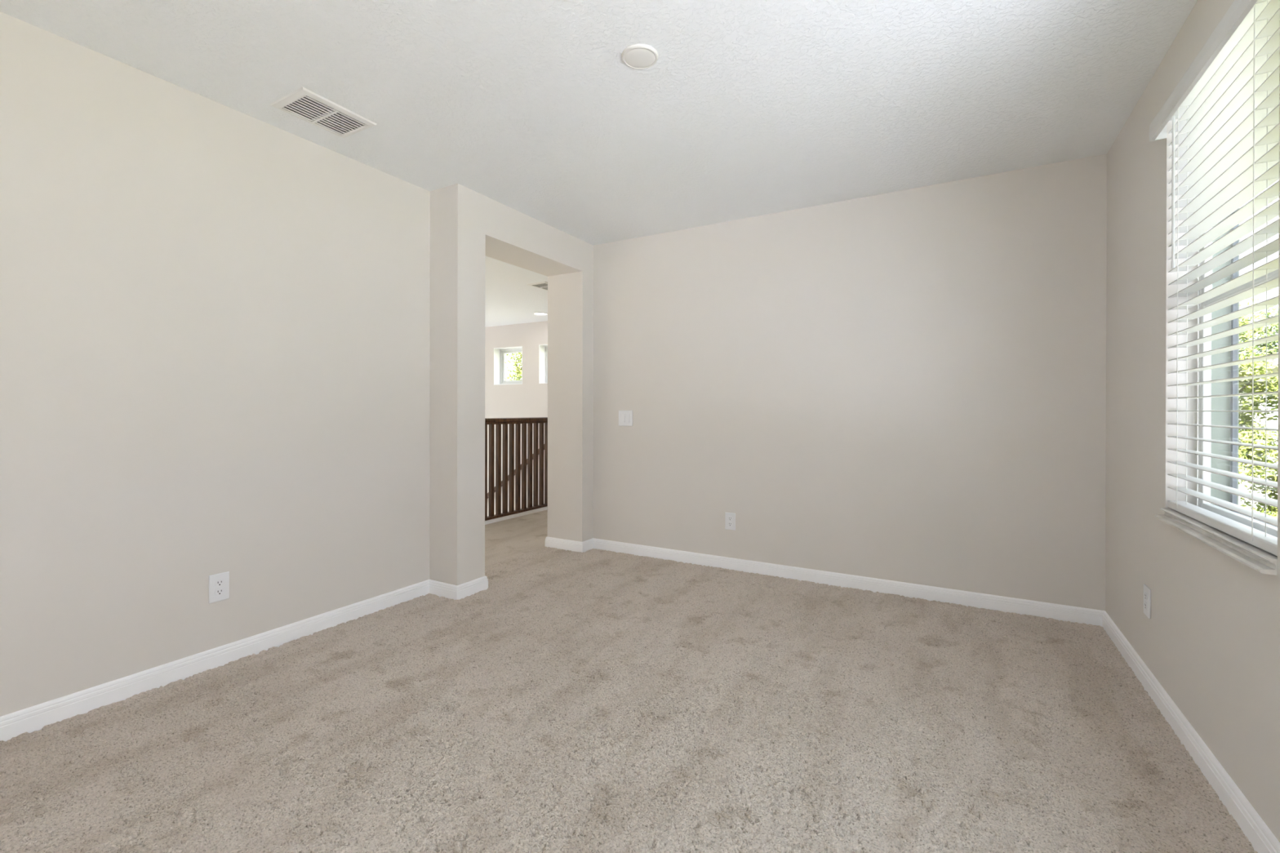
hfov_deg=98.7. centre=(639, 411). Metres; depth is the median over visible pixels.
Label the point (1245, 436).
tree
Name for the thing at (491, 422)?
stair railing
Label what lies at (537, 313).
diffuser
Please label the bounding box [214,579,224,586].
receptacle
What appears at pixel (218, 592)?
receptacle
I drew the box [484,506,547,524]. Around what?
trim
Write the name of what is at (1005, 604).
baseboard
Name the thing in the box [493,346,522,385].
window
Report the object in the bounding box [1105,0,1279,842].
wall
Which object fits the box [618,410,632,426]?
light switch
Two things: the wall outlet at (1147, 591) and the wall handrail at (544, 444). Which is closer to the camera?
the wall outlet at (1147, 591)
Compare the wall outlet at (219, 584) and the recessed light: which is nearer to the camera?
the wall outlet at (219, 584)
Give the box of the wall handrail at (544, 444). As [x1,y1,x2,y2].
[487,444,544,498]
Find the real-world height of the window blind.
1.504 m
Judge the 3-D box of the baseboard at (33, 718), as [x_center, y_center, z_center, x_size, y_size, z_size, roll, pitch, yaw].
[-2.302,1.070,1.435,0.376,0.093,4.800,0,0,30]
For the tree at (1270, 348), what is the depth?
22.34 m
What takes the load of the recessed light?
in the ceiling
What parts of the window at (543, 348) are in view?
frame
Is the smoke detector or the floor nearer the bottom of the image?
the floor
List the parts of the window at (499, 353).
frame, sash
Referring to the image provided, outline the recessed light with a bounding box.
[533,311,547,315]
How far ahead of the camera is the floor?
1.87 m
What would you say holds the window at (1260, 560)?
in the wall at (1211, 639)
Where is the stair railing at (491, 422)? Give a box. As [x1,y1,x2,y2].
[484,417,547,520]
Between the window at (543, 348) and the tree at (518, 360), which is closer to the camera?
the window at (543, 348)
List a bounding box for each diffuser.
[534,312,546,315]
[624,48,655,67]
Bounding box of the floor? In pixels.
[0,510,1257,852]
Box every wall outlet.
[208,571,229,603]
[724,512,735,530]
[1143,583,1151,618]
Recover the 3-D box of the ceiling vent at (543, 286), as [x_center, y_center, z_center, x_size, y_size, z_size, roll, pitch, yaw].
[-0.995,-1.438,5.888,0.250,0.210,0.370,0,0,30]
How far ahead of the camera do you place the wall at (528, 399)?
8.48 m
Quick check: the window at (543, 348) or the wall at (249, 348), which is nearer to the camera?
the wall at (249, 348)
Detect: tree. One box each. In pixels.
[504,352,521,377]
[1238,302,1278,517]
[1239,293,1278,356]
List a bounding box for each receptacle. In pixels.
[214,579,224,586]
[214,588,224,595]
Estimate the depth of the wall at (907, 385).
3.38 m
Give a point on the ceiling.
(745, 108)
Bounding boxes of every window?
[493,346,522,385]
[538,344,547,383]
[1155,207,1278,575]
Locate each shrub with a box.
[504,363,521,380]
[1239,432,1277,515]
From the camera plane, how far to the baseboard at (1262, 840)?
1.70 m
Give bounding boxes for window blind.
[1148,0,1279,555]
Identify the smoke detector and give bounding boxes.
[621,43,658,69]
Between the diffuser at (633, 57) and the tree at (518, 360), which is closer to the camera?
the diffuser at (633, 57)
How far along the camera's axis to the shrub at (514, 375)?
21.09 m
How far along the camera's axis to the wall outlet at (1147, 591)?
2.20 m
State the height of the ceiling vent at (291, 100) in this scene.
0.210 m
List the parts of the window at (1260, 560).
frame, sill, exterior casing, sash, sash, screen frame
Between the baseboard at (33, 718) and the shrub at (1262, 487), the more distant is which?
the shrub at (1262, 487)
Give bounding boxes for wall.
[0,11,593,716]
[484,320,547,515]
[592,153,1106,610]
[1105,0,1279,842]
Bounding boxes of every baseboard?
[0,575,488,742]
[544,537,1104,626]
[1102,610,1279,852]
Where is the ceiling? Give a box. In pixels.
[0,0,1197,327]
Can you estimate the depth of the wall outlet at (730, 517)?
3.85 m
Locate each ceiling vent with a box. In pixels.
[270,86,377,137]
[526,281,547,290]

